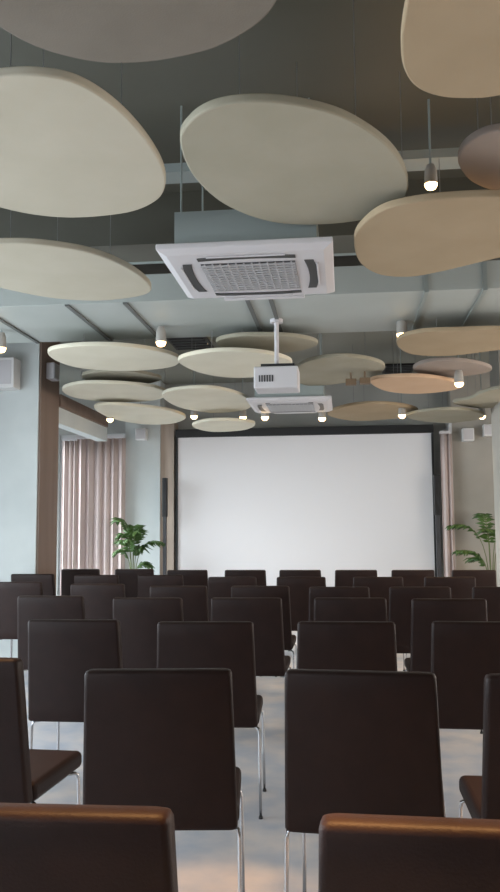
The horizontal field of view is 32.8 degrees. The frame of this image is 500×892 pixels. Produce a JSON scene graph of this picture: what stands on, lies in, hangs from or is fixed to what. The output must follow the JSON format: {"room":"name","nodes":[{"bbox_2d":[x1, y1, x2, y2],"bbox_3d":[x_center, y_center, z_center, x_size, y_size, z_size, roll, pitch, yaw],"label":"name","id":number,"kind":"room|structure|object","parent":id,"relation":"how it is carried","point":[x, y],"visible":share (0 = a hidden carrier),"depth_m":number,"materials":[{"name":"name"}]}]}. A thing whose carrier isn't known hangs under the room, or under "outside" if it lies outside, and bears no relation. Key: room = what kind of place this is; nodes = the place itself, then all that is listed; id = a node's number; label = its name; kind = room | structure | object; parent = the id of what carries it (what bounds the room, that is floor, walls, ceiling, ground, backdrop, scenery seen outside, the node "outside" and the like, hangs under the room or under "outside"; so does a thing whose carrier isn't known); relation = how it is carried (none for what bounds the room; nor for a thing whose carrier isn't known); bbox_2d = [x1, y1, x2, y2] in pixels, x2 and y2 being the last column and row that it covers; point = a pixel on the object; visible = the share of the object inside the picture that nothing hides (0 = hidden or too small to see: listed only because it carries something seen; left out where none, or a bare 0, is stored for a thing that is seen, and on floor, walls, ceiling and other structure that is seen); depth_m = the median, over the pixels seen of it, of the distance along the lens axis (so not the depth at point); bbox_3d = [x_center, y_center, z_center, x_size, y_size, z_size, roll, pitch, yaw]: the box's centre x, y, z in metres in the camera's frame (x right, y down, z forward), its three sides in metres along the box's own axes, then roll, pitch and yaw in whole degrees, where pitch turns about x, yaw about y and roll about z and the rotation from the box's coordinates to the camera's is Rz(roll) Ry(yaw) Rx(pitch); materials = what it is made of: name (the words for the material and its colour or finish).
{"room":"assembly chamber","nodes":[
{"label":"assembly chamber","id":0,"kind":"room"},
{"bbox_2d":[0,342,39,657],"bbox_3d":[-3.347,0.520,9.372,2.282,3.510,0.600,-1,-6,6],"label":"wall","id":1,"kind":"structure","parent":0,"point":[19,409],"depth_m":9.00,"materials":[{"name":"paint"}]},
{"bbox_2d":[0,357,20,390],"bbox_3d":[-2.597,-0.760,8.998,0.276,0.322,0.206,-1,-6,6],"label":"wall speaker","id":2,"kind":"object","parent":1,"relation":"attached to","point":[10,367],"visible":1,"depth_m":8.90,"materials":[{"name":"white"}]},
{"bbox_2d":[0,360,10,383],"bbox_3d":[-2.608,-0.773,8.899,0.221,0.251,0.005,-1,-6,6],"label":"speaker grille","id":3,"kind":"object","parent":2,"relation":"attached to","point":[5,365],"depth_m":8.89,"materials":[{"name":"grey plastic"}]},
{"bbox_2d":[36,342,59,594],"bbox_3d":[-2.202,0.500,9.256,0.020,3.510,0.580,-1,-6,6],"label":"trim","id":4,"kind":"structure","parent":1,"relation":"attached to","point":[48,432],"depth_m":9.23,"materials":[{"name":"brown wood"}]},
{"bbox_2d":[46,362,59,380],"bbox_3d":[-2.159,-0.812,9.322,0.095,0.180,0.180,-1,-6,6],"label":"wall speaker","id":5,"kind":"object","parent":4,"relation":"attached to","point":[52,369],"visible":1,"depth_m":9.24,"materials":[{"name":"grey plastic"}]},
{"bbox_2d":[59,407,106,441],"bbox_3d":[-2.142,-0.255,10.659,0.140,0.184,2.040,-1,-6,6],"label":"beam","id":6,"kind":"structure","parent":1,"relation":"attached to","point":[71,422],"depth_m":10.57,"materials":[{"name":"concrete"}]},
{"bbox_2d":[59,394,107,426],"bbox_3d":[-2.357,-0.417,10.649,0.640,0.140,1.940,-1,-6,6],"label":"soffit","id":7,"kind":"structure","parent":1,"relation":"attached to","point":[65,403],"depth_m":10.44,"materials":[{"name":"brown wood"}]},
{"bbox_2d":[0,0,499,386],"bbox_3d":[0.280,-1.748,5.123,10.900,0.100,15.250,-1,-6,6],"label":"ceiling","id":8,"kind":"structure","parent":0,"point":[317,35],"depth_m":4.20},
{"bbox_2d":[0,215,150,300],"bbox_3d":[-1.185,-1.346,5.019,1.092,0.700,1.138,-1,-6,6],"label":"acoustic panel","id":9,"kind":"object","parent":8,"relation":"hanging from","point":[57,269],"visible":0.94,"depth_m":4.93,"materials":[{"name":"fabric"}]},
{"bbox_2d":[0,34,165,217],"bbox_3d":[-0.887,-1.503,3.481,1.029,0.700,1.264,-1,-6,6],"label":"acoustic panel","id":10,"kind":"object","parent":8,"relation":"hanging from","point":[69,148],"visible":0.98,"depth_m":3.36,"materials":[{"name":"fabric"}]},
{"bbox_2d":[48,339,178,370],"bbox_3d":[-1.167,-1.103,7.429,1.082,0.700,1.097,-1,-6,6],"label":"acoustic panel","id":11,"kind":"object","parent":8,"relation":"hanging from","point":[109,356],"visible":0.91,"depth_m":7.28,"materials":[{"name":"beige fabric"}]},
{"bbox_2d":[62,340,165,401],"bbox_3d":[-1.458,-0.919,9.239,1.111,0.700,1.273,-1,-6,6],"label":"acoustic panel","id":12,"kind":"object","parent":8,"relation":"hanging from","point":[94,390],"visible":0.81,"depth_m":9.04,"materials":[{"name":"beige fabric"}]},
{"bbox_2d":[82,339,161,382],"bbox_3d":[-1.336,-1.000,8.936,0.804,0.600,0.850,-1,-6,6],"label":"acoustic panel","id":13,"kind":"object","parent":8,"relation":"hanging from","point":[141,376],"visible":0.55,"depth_m":8.76,"materials":[{"name":"grey fabric"}]},
{"bbox_2d":[0,0,275,62],"bbox_3d":[-0.349,-1.616,2.392,0.881,0.700,0.747,-1,-6,6],"label":"acoustic panel","id":14,"kind":"object","parent":8,"relation":"hanging from","point":[109,31],"visible":1,"depth_m":2.52,"materials":[{"name":"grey fabric"}]},
{"bbox_2d":[94,402,185,424],"bbox_3d":[-1.299,-0.760,10.424,0.956,0.780,1.807,-1,-6,6],"label":"acoustic panel","id":15,"kind":"object","parent":8,"relation":"hanging from","point":[140,413],"visible":0.96,"depth_m":10.20,"materials":[{"name":"beige fabric"}]},
{"bbox_2d":[166,337,213,349],"bbox_3d":[-0.692,-1.195,9.844,0.456,0.040,0.649,-1,-6,6],"label":"air slot","id":16,"kind":"object","parent":8,"relation":"attached to","point":[188,343],"visible":0.68,"depth_m":9.83,"materials":[{"name":"black metal"}]},
{"bbox_2d":[162,385,250,412],"bbox_3d":[-0.446,-0.873,9.366,0.907,0.780,1.778,-1,-6,6],"label":"acoustic panel","id":17,"kind":"object","parent":8,"relation":"hanging from","point":[201,398],"visible":0.88,"depth_m":9.10,"materials":[{"name":"beige fabric"}]},
{"bbox_2d":[192,413,254,431],"bbox_3d":[-0.314,-0.696,10.431,0.785,0.920,1.121,-1,-6,6],"label":"acoustic panel","id":18,"kind":"object","parent":8,"relation":"hanging from","point":[213,424],"visible":0.91,"depth_m":10.20,"materials":[{"name":"beige fabric"}]},
{"bbox_2d":[178,347,291,377],"bbox_3d":[-0.110,-1.078,7.351,0.947,0.780,1.173,-1,-6,6],"label":"acoustic panel","id":19,"kind":"object","parent":8,"relation":"hanging from","point":[231,362],"visible":0.8,"depth_m":7.09,"materials":[{"name":"beige fabric"}]},
{"bbox_2d":[0,177,489,261],"bbox_3d":[0.337,-1.479,5.596,10.500,0.340,0.350,-1,-6,6],"label":"ceiling beam","id":20,"kind":"structure","parent":8,"relation":"attached to","point":[135,235],"depth_m":5.54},
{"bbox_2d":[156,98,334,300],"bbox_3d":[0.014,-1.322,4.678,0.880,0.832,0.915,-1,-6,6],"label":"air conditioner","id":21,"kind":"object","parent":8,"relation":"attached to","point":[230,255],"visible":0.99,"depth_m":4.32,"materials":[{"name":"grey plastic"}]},
{"bbox_2d":[180,264,206,291],"bbox_3d":[-0.309,-0.912,4.655,0.069,0.008,0.500,-1,-6,6],"label":"outlet","id":22,"kind":"object","parent":21,"relation":"attached to","point":[191,274],"depth_m":4.63,"materials":[{"name":"grey plastic"}]},
{"bbox_2d":[197,254,295,261],"bbox_3d":[-0.021,-0.952,4.299,0.500,0.002,0.066,-1,-6,6],"label":"outlet","id":23,"kind":"object","parent":21,"relation":"attached to","point":[225,257],"depth_m":4.29,"materials":[{"name":"grey plastic"}]},
{"bbox_2d":[201,261,299,291],"bbox_3d":[0.015,-0.916,4.619,0.490,0.012,0.490,-1,-6,6],"label":"grille","id":24,"kind":"object","parent":21,"relation":"attached to","point":[232,276],"depth_m":4.58,"materials":[{"name":"grey"}]},
{"bbox_2d":[215,290,301,296],"bbox_3d":[0.051,-0.885,4.941,0.500,0.008,0.069,-1,-6,6],"label":"outlet","id":25,"kind":"object","parent":21,"relation":"attached to","point":[257,292],"depth_m":4.94,"materials":[{"name":"grey plastic"}]},
{"bbox_2d":[304,259,319,287],"bbox_3d":[0.338,-0.923,4.584,0.069,0.008,0.500,-1,-6,6],"label":"outlet","id":26,"kind":"object","parent":21,"relation":"attached to","point":[311,266],"depth_m":4.57,"materials":[{"name":"grey plastic"}]},
{"bbox_2d":[216,332,317,352],"bbox_3d":[0.147,-1.167,7.139,0.835,0.650,0.704,-1,-6,6],"label":"acoustic panel","id":27,"kind":"object","parent":8,"relation":"hanging from","point":[288,342],"visible":0.72,"depth_m":6.97,"materials":[{"name":"grey fabric"}]},
{"bbox_2d":[246,333,332,413],"bbox_3d":[0.444,-0.841,9.238,0.880,0.882,0.915,-1,-6,6],"label":"air conditioner","id":28,"kind":"object","parent":8,"relation":"attached to","point":[310,399],"visible":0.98,"depth_m":8.85,"materials":[{"name":"grey plastic"}]},
{"bbox_2d":[267,404,314,411],"bbox_3d":[0.445,-0.409,9.177,0.490,0.012,0.490,-1,-6,6],"label":"grille","id":29,"kind":"object","parent":28,"relation":"attached to","point":[270,407],"depth_m":9.12,"materials":[{"name":"grey"}]},
{"bbox_2d":[180,0,407,224],"bbox_3d":[0.212,-1.497,3.615,0.924,0.700,1.240,-1,-6,6],"label":"acoustic panel","id":30,"kind":"object","parent":8,"relation":"hanging from","point":[278,158],"visible":0.94,"depth_m":3.45,"materials":[{"name":"grey fabric"}]},
{"bbox_2d":[296,332,384,385],"bbox_3d":[0.834,-1.047,8.122,0.871,0.700,1.452,-1,-6,6],"label":"acoustic panel","id":31,"kind":"object","parent":8,"relation":"hanging from","point":[334,368],"visible":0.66,"depth_m":7.88,"materials":[{"name":"grey fabric"}]},
{"bbox_2d":[327,345,417,420],"bbox_3d":[1.481,-0.788,10.341,1.088,0.780,1.478,-1,-6,6],"label":"acoustic panel","id":32,"kind":"object","parent":8,"relation":"hanging from","point":[364,410],"visible":0.81,"depth_m":10.09,"materials":[{"name":"beige fabric"}]},
{"bbox_2d":[382,363,414,373],"bbox_3d":[2.009,-1.045,11.517,0.409,0.040,0.565,-1,-6,6],"label":"air slot","id":33,"kind":"object","parent":8,"relation":"attached to","point":[405,367],"visible":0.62,"depth_m":11.40,"materials":[{"name":"black metal"}]},
{"bbox_2d":[370,331,463,393],"bbox_3d":[1.622,-0.985,8.400,0.782,0.780,1.104,-5,-7,36],"label":"acoustic panel","id":34,"kind":"object","parent":8,"relation":"hanging from","point":[406,383],"visible":0.81,"depth_m":8.25,"materials":[{"name":"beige fabric"}]},
{"bbox_2d":[354,72,499,276],"bbox_3d":[1.078,-1.402,4.268,1.120,0.770,1.141,-1,-6,6],"label":"acoustic panel","id":35,"kind":"object","parent":8,"relation":"hanging from","point":[428,233],"visible":1,"depth_m":4.11,"materials":[{"name":"beige fabric"}]},
{"bbox_2d":[424,99,437,189],"bbox_3d":[0.918,-1.540,4.338,0.068,0.480,0.068,-1,-6,6],"label":"ceiling spotlight","id":36,"kind":"object","parent":8,"relation":"hanging from","point":[430,173],"visible":1,"depth_m":4.30,"materials":[{"name":"grey"}]},
{"bbox_2d":[406,354,483,422],"bbox_3d":[2.353,-0.772,10.211,0.869,0.850,1.171,-5,-8,40],"label":"acoustic panel","id":37,"kind":"object","parent":8,"relation":"hanging from","point":[437,414],"visible":0.91,"depth_m":10.03,"materials":[{"name":"grey fabric"}]},
{"bbox_2d":[396,318,499,355],"bbox_3d":[1.823,-1.176,6.913,1.280,0.700,0.943,-1,-6,6],"label":"acoustic panel","id":38,"kind":"object","parent":8,"relation":"hanging from","point":[434,341],"visible":0.95,"depth_m":6.76,"materials":[{"name":"beige fabric"}]},
{"bbox_2d":[401,0,499,97],"bbox_3d":[0.752,-1.607,2.563,0.598,0.700,0.898,-1,-6,6],"label":"acoustic panel","id":39,"kind":"object","parent":8,"relation":"hanging from","point":[450,48],"visible":1,"depth_m":2.65,"materials":[{"name":"beige fabric"}]},
{"bbox_2d":[413,357,491,376],"bbox_3d":[1.898,-1.068,7.995,0.747,0.700,0.809,-1,-6,6],"label":"acoustic panel","id":40,"kind":"object","parent":8,"relation":"hanging from","point":[441,366],"visible":0.84,"depth_m":7.84,"materials":[{"name":"fabric"}]},
{"bbox_2d":[454,355,463,386],"bbox_3d":[1.968,-0.982,8.052,0.088,0.859,0.088,-1,-6,6],"label":"ceiling spotlight","id":41,"kind":"object","parent":8,"relation":"hanging from","point":[458,375],"visible":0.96,"depth_m":7.99,"materials":[{"name":"grey"}]},
{"bbox_2d":[453,353,499,407],"bbox_3d":[2.707,-0.906,9.257,0.932,0.780,1.520,-1,-6,6],"label":"acoustic panel","id":42,"kind":"object","parent":8,"relation":"hanging from","point":[489,397],"visible":0.93,"depth_m":9.32,"materials":[{"name":"grey fabric"}]},
{"bbox_2d":[458,97,499,189],"bbox_3d":[1.156,-1.545,3.801,0.433,0.580,0.676,-3,-6,25],"label":"acoustic panel","id":43,"kind":"object","parent":8,"relation":"hanging from","point":[479,152],"visible":0.94,"depth_m":3.71,"materials":[{"name":"fabric"}]},
{"bbox_2d":[56,380,447,595],"bbox_3d":[1.121,0.789,12.360,10.500,3.510,0.150,-1,-6,6],"label":"wall","id":44,"kind":"structure","parent":0,"point":[341,394],"depth_m":12.42,"materials":[{"name":"grey paint"}]},
{"bbox_2d":[58,434,124,593],"bbox_3d":[-2.307,1.016,12.725,1.100,2.380,0.060,-1,-6,6],"label":"window","id":45,"kind":"structure","parent":44,"relation":"in","point":[62,436],"depth_m":12.78,"materials":[{"name":"grey"}]},
{"bbox_2d":[125,380,164,574],"bbox_3d":[-1.529,0.812,12.400,0.515,3.510,0.350,-1,-6,6],"label":"column","id":46,"kind":"structure","parent":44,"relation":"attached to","point":[143,458],"depth_m":12.25,"materials":[{"name":"paint"}]},
{"bbox_2d":[135,428,147,440],"bbox_3d":[-1.562,-0.165,12.251,0.160,0.170,0.146,-1,-6,6],"label":"wall speaker","id":47,"kind":"object","parent":46,"relation":"attached to","point":[141,434],"visible":1,"depth_m":12.18,"materials":[{"name":"white"}]},
{"bbox_2d":[160,423,177,574],"bbox_3d":[-1.171,1.106,12.351,0.197,2.910,0.310,-1,-6,6],"label":"trim","id":48,"kind":"structure","parent":44,"relation":"attached to","point":[168,439],"depth_m":12.26,"materials":[{"name":"brown wood"}]},
{"bbox_2d":[447,372,496,584],"bbox_3d":[3.108,0.728,11.891,0.554,3.510,0.350,-1,-6,6],"label":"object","id":49,"kind":"structure","parent":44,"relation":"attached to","point":[473,483],"depth_m":11.74,"materials":[{"name":"beige paint"}]},
{"bbox_2d":[461,428,473,441],"bbox_3d":[3.008,-0.151,11.739,0.154,0.177,0.146,-1,-6,6],"label":"wall speaker","id":50,"kind":"object","parent":49,"relation":"attached to","point":[467,434],"visible":1,"depth_m":11.67,"materials":[{"name":"white"}]},
{"bbox_2d":[24,631,482,891],"bbox_3d":[0.305,1.844,4.762,10.900,0.100,15.250,-1,-6,6],"label":"floor","id":51,"kind":"structure","parent":0,"point":[207,860],"depth_m":4.16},
{"bbox_2d":[0,582,42,657],"bbox_3d":[-1.943,1.624,7.410,0.505,0.900,0.577,-1,-6,6],"label":"chair","id":52,"kind":"object","parent":51,"relation":"on","point":[9,591],"visible":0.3,"depth_m":7.18,"materials":[{"name":"brown leather"}]},
{"bbox_2d":[11,574,55,649],"bbox_3d":[-2.164,1.765,8.796,0.505,0.900,0.577,-1,-6,6],"label":"chair","id":53,"kind":"object","parent":51,"relation":"on","point":[48,580],"visible":0.12,"depth_m":8.55,"materials":[{"name":"brown leather"}]},
{"bbox_2d":[0,657,81,803],"bbox_3d":[-0.926,1.177,3.043,0.505,0.900,0.577,-1,-6,9],"label":"chair","id":54,"kind":"object","parent":51,"relation":"on","point":[26,774],"visible":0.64,"depth_m":2.79,"materials":[{"name":"brown leather"}]},
{"bbox_2d":[17,596,85,670],"bbox_3d":[-1.274,1.456,5.787,0.505,0.900,0.577,-1,-6,6],"label":"chair","id":55,"kind":"object","parent":51,"relation":"on","point":[29,607],"visible":0.2,"depth_m":5.56,"materials":[{"name":"brown leather"}]},
{"bbox_2d":[60,438,77,595],"bbox_3d":[-2.572,1.200,12.048,0.232,2.641,0.072,-1,-6,6],"label":"curtain","id":56,"kind":"object","parent":51,"relation":"on","point":[69,445],"visible":0.67,"depth_m":12.08,"materials":[{"name":"fabric"}]},
{"bbox_2d":[28,619,122,749],"bbox_3d":[-0.803,1.298,4.247,0.505,0.900,0.577,-1,-6,6],"label":"chair","id":57,"kind":"object","parent":51,"relation":"on","point":[61,652],"visible":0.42,"depth_m":4.02,"materials":[{"name":"brown leather"}]},
{"bbox_2d":[61,569,99,595],"bbox_3d":[-1.900,1.874,9.899,0.505,0.900,0.577,-1,-6,6],"label":"chair","id":58,"kind":"object","parent":51,"relation":"on","point":[67,575],"visible":0.11,"depth_m":9.67,"materials":[{"name":"brown leather"}]},
{"bbox_2d":[0,803,177,891],"bbox_3d":[-0.308,1.017,1.494,0.506,0.900,0.577,-1,-6,5],"label":"chair","id":59,"kind":"object","parent":51,"relation":"on","point":[44,847],"visible":1,"depth_m":1.25,"materials":[{"name":"brown leather"}]},
{"bbox_2d":[74,575,118,583],"bbox_3d":[-1.466,1.731,8.503,0.505,0.900,0.577,-1,-6,6],"label":"chair","id":60,"kind":"object","parent":51,"relation":"on","point":[78,579],"visible":0.07,"depth_m":8.26,"materials":[{"name":"brown leather"}]},
{"bbox_2d":[70,584,125,618],"bbox_3d":[-1.194,1.583,7.051,0.505,0.900,0.577,-1,-6,6],"label":"chair","id":61,"kind":"object","parent":51,"relation":"on","point":[98,598],"visible":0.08,"depth_m":6.81,"materials":[{"name":"brown leather"}]},
{"bbox_2d":[76,435,125,574],"bbox_3d":[-2.144,1.187,12.154,0.729,2.683,0.072,-1,-6,6],"label":"curtain","id":62,"kind":"object","parent":51,"relation":"on","point":[101,467],"visible":0.66,"depth_m":12.19,"materials":[{"name":"fabric"}]},
{"bbox_2d":[115,569,153,597],"bbox_3d":[-1.272,1.860,9.799,0.505,0.900,0.577,-1,-6,6],"label":"chair","id":63,"kind":"object","parent":51,"relation":"on","point":[128,577],"visible":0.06,"depth_m":9.57,"materials":[{"name":"brown leather"}]},
{"bbox_2d":[110,517,165,568],"bbox_3d":[-1.549,1.732,11.607,0.769,1.521,0.564,-1,-6,6],"label":"potted palm","id":64,"kind":"object","parent":51,"relation":"on","point":[134,535],"visible":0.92,"depth_m":11.62,"materials":[{"name":"green"}]},
{"bbox_2d":[113,598,183,668],"bbox_3d":[-0.613,1.429,5.561,0.505,0.900,0.577,-1,-6,6],"label":"chair","id":65,"kind":"object","parent":51,"relation":"on","point":[139,618],"visible":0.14,"depth_m":5.33,"materials":[{"name":"brown leather"}]},
{"bbox_2d":[138,575,183,597],"bbox_3d":[-0.833,1.718,8.416,0.505,0.900,0.577,-1,-6,6],"label":"chair","id":66,"kind":"object","parent":51,"relation":"on","point":[144,581],"visible":0.12,"depth_m":8.18,"materials":[{"name":"brown leather"}]},
{"bbox_2d":[83,668,244,891],"bbox_3d":[-0.270,1.145,2.773,0.505,0.900,0.577,0,-6,0],"label":"chair","id":67,"kind":"object","parent":51,"relation":"on","point":[161,737],"visible":0.77,"depth_m":2.54,"materials":[{"name":"brown leather"}]},
{"bbox_2d":[162,478,167,574],"bbox_3d":[-1.200,1.487,11.968,0.320,2.076,0.320,-1,-6,6],"label":"loudspeaker","id":68,"kind":"object","parent":51,"relation":"on","point":[164,480],"visible":0.55,"depth_m":11.98,"materials":[{"name":"black metal"}]},
{"bbox_2d":[150,586,208,620],"bbox_3d":[-0.517,1.545,6.726,0.505,0.900,0.577,-1,-6,6],"label":"chair","id":69,"kind":"object","parent":51,"relation":"on","point":[195,598],"visible":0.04,"depth_m":6.48,"materials":[{"name":"brown leather"}]},
{"bbox_2d":[167,570,207,592],"bbox_3d":[-0.650,1.821,9.454,0.505,0.900,0.577,-1,-6,6],"label":"chair","id":70,"kind":"object","parent":51,"relation":"on","point":[190,577],"visible":0.12,"depth_m":9.21,"materials":[{"name":"brown leather"}]},
{"bbox_2d":[157,621,265,818],"bbox_3d":[-0.187,1.280,4.117,0.505,0.900,0.577,-1,-6,3],"label":"chair","id":71,"kind":"object","parent":51,"relation":"on","point":[180,644],"visible":0.63,"depth_m":3.88,"materials":[{"name":"brown leather"}]},
{"bbox_2d":[208,577,256,620],"bbox_3d":[-0.130,1.667,7.964,0.505,0.900,0.577,-1,-6,6],"label":"chair","id":72,"kind":"object","parent":51,"relation":"on","point":[218,587],"visible":0.19,"depth_m":7.73,"materials":[{"name":"brown leather"}]},
{"bbox_2d":[225,570,265,585],"bbox_3d":[-0.020,1.807,9.357,0.505,0.900,0.577,-1,-6,6],"label":"chair","id":73,"kind":"object","parent":51,"relation":"on","point":[260,575],"visible":0.1,"depth_m":9.11,"materials":[{"name":"brown leather"}]},
{"bbox_2d":[211,598,290,677],"bbox_3d":[0.009,1.419,5.505,0.505,0.900,0.577,-1,-6,6],"label":"chair","id":74,"kind":"object","parent":51,"relation":"on","point":[266,615],"visible":0.41,"depth_m":5.26,"materials":[{"name":"brown leather"}]},
{"bbox_2d":[231,586,296,668],"bbox_3d":[0.109,1.534,6.658,0.505,0.900,0.577,-1,-6,6],"label":"chair","id":75,"kind":"object","parent":51,"relation":"on","point":[283,592],"visible":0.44,"depth_m":6.41,"materials":[{"name":"brown leather"}]},
{"bbox_2d":[279,570,320,576],"bbox_3d":[0.565,1.794,9.266,0.505,0.900,0.577,-1,-6,6],"label":"chair","id":76,"kind":"object","parent":51,"relation":"on","point":[282,573],"visible":0.06,"depth_m":9.03,"materials":[{"name":"brown leather"}]},
{"bbox_2d":[275,577,325,676],"bbox_3d":[0.493,1.655,7.882,0.505,0.900,0.577,-1,-6,6],"label":"chair","id":77,"kind":"object","parent":51,"relation":"on","point":[299,587],"visible":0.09,"depth_m":7.65,"materials":[{"name":"brown leather"}]},
{"bbox_2d":[175,424,436,586],"bbox_3d":[0.753,1.118,11.938,3.647,2.777,0.500,-1,-6,6],"label":"projection screen","id":78,"kind":"object","parent":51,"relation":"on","point":[329,499],"visible":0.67,"depth_m":11.97,"materials":[{"name":"white fabric"}]},
{"bbox_2d":[309,587,369,620],"bbox_3d":[0.688,1.512,6.480,0.505,0.900,0.577,-1,-6,6],"label":"chair","id":79,"kind":"object","parent":51,"relation":"on","point":[314,592],"visible":0.09,"depth_m":6.25,"materials":[{"name":"brown leather"}]},
{"bbox_2d":[297,621,396,670],"bbox_3d":[0.468,1.271,4.074,0.505,0.900,0.577,-1,-6,6],"label":"chair","id":80,"kind":"object","parent":51,"relation":"on","point":[331,645],"visible":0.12,"depth_m":3.84,"materials":[{"name":"brown leather"}]},
{"bbox_2d":[314,598,386,620],"bbox_3d":[0.648,1.409,5.448,0.505,0.900,0.577,-1,-6,6],"label":"chair","id":81,"kind":"object","parent":51,"relation":"on","point":[325,609],"visible":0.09,"depth_m":5.21,"materials":[{"name":"brown leather"}]},
{"bbox_2d":[335,570,376,586],"bbox_3d":[1.149,1.780,9.176,0.505,0.900,0.577,-1,-6,6],"label":"chair","id":82,"kind":"object","parent":51,"relation":"on","point":[343,578],"visible":0.09,"depth_m":8.95,"materials":[{"name":"brown leather"}]},
{"bbox_2d":[284,669,445,891],"bbox_3d":[0.376,1.134,2.706,0.505,0.900,0.577,-2,-6,11],"label":"chair","id":83,"kind":"object","parent":51,"relation":"on","point":[357,741],"visible":0.78,"depth_m":2.48,"materials":[{"name":"brown leather"}]},
{"bbox_2d":[353,577,406,670],"bbox_3d":[1.173,1.641,7.793,0.505,0.900,0.577,-1,-6,6],"label":"chair","id":84,"kind":"object","parent":51,"relation":"on","point":[379,587],"visible":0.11,"depth_m":7.55,"materials":[{"name":"brown leather"}]},
{"bbox_2d":[318,813,499,891],"bbox_3d":[0.359,1.004,1.411,0.506,0.900,0.577,-1,-6,8],"label":"chair","id":85,"kind":"object","parent":51,"relation":"on","point":[358,852],"visible":1,"depth_m":1.19,"materials":[{"name":"brown leather"}]},
{"bbox_2d":[391,570,434,586],"bbox_3d":[1.732,1.767,9.086,0.505,0.900,0.577,-1,-6,6],"label":"chair","id":86,"kind":"object","parent":51,"relation":"on","point":[411,578],"visible":0.1,"depth_m":8.85,"materials":[{"name":"brown leather"}]},
{"bbox_2d":[389,587,450,652],"bbox_3d":[1.272,1.502,6.418,0.505,0.900,0.577,-1,-6,6],"label":"chair","id":87,"kind":"object","parent":51,"relation":"on","point":[400,598],"visible":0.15,"depth_m":6.20,"materials":[{"name":"brown leather"}]},
{"bbox_2d":[433,475,441,576],"bbox_3d":[2.565,1.425,11.553,0.320,2.064,0.320,-1,-6,6],"label":"loudspeaker","id":88,"kind":"object","parent":51,"relation":"on","point":[436,478],"visible":0.5,"depth_m":11.56,"materials":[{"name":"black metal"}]},
{"bbox_2d":[404,599,487,733],"bbox_3d":[1.226,1.391,5.320,0.505,0.900,0.577,-1,-6,6],"label":"chair","id":89,"kind":"object","parent":51,"relation":"on","point":[424,612],"visible":0.27,"depth_m":5.10,"materials":[{"name":"brown leather"}]},
{"bbox_2d":[424,577,475,598],"bbox_3d":[1.795,1.628,7.712,0.505,0.900,0.577,-1,-6,6],"label":"chair","id":90,"kind":"object","parent":51,"relation":"on","point":[461,587],"visible":0.11,"depth_m":7.47,"materials":[{"name":"brown leather"}]},
{"bbox_2d":[431,621,499,729],"bbox_3d":[1.082,1.263,4.033,0.505,0.900,0.577,-1,-6,8],"label":"chair","id":91,"kind":"object","parent":51,"relation":"on","point":[463,653],"visible":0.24,"depth_m":3.81,"materials":[{"name":"brown leather"}]},
{"bbox_2d":[445,513,495,569],"bbox_3d":[3.126,1.629,10.987,0.990,1.537,0.973,4,-7,-39],"label":"potted palm","id":92,"kind":"object","parent":51,"relation":"on","point":[490,532],"visible":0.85,"depth_m":11.04,"materials":[{"name":"green"}]},
{"bbox_2d":[452,570,496,586],"bbox_3d":[2.343,1.753,8.992,0.505,0.900,0.577,-1,-6,6],"label":"chair","id":93,"kind":"object","parent":51,"relation":"on","point":[484,578],"visible":0.09,"depth_m":8.75,"materials":[{"name":"brown leather"}]},
{"bbox_2d":[459,673,499,818],"bbox_3d":[0.922,1.121,2.618,0.505,0.900,0.577,-1,-6,6],"label":"chair","id":94,"kind":"object","parent":51,"relation":"on","point":[480,794],"visible":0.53,"depth_m":2.41,"materials":[{"name":"brown leather"}]},
{"bbox_2d":[472,587,499,620],"bbox_3d":[1.864,1.491,6.354,0.505,0.900,0.577,-1,-6,6],"label":"chair","id":95,"kind":"object","parent":51,"relation":"on","point":[491,595],"visible":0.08,"depth_m":6.13,"materials":[{"name":"brown leather"}]},
{"bbox_2d":[489,350,499,586],"bbox_3d":[3.117,0.499,9.613,0.600,3.510,0.600,-1,-6,6],"label":"column","id":96,"kind":"structure","parent":51,"relation":"on","point":[494,356],"depth_m":9.74,"materials":[{"name":"beige paint"}]},
{"bbox_2d":[439,431,455,576],"bbox_3d":[2.690,1.109,11.519,0.165,2.644,0.070,-1,-6,6],"label":"curtain","id":97,"kind":"object","parent":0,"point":[445,436],"visible":0.65,"depth_m":11.55,"materials":[{"name":"fabric"}]},
{"bbox_3d":[-5.000,0.144,5.524,0.150,3.510,14.850,-1,-6,6],"label":"wall","id":98,"kind":"structure","parent":0,"visible":0},
{"bbox_2d":[128,253,355,264],"bbox_3d":[0.367,-1.392,5.863,10.500,0.180,0.180,-1,-6,6],"label":"duct","id":99,"kind":"object","parent":98,"relation":"attached to","point":[337,254],"visible":0.02,"depth_m":5.94,"materials":[{"name":"grey"}]},
{"bbox_2d":[0,260,499,343],"bbox_3d":[0.449,-1.095,6.560,10.500,0.212,1.179,-1,-6,6],"label":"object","id":100,"kind":"object","parent":98,"relation":"attached to","point":[363,300],"visible":0.62,"depth_m":6.37,"materials":[{"name":"paint"}]},
{"bbox_2d":[156,326,165,346],"bbox_3d":[-0.715,-0.881,6.832,0.085,0.168,0.085,-1,-6,6],"label":"ceiling spotlight","id":101,"kind":"object","parent":100,"relation":"hanging from","point":[160,332],"visible":1,"depth_m":6.80,"materials":[{"name":"grey"}]},
{"bbox_2d":[254,318,299,393],"bbox_3d":[0.212,-0.707,6.652,0.340,0.562,0.312,-1,-6,6],"label":"projector","id":102,"kind":"object","parent":100,"relation":"hanging from","point":[276,378],"visible":1,"depth_m":6.49,"materials":[{"name":"grey plastic"}]},
{"bbox_2d":[164,148,460,183],"bbox_3d":[0.242,-1.558,4.752,10.500,0.050,0.160,-1,-6,6],"label":"cable tray","id":103,"kind":"object","parent":98,"relation":"attached to","point":[414,160],"visible":0.02,"depth_m":4.66,"materials":[{"name":"grey"}]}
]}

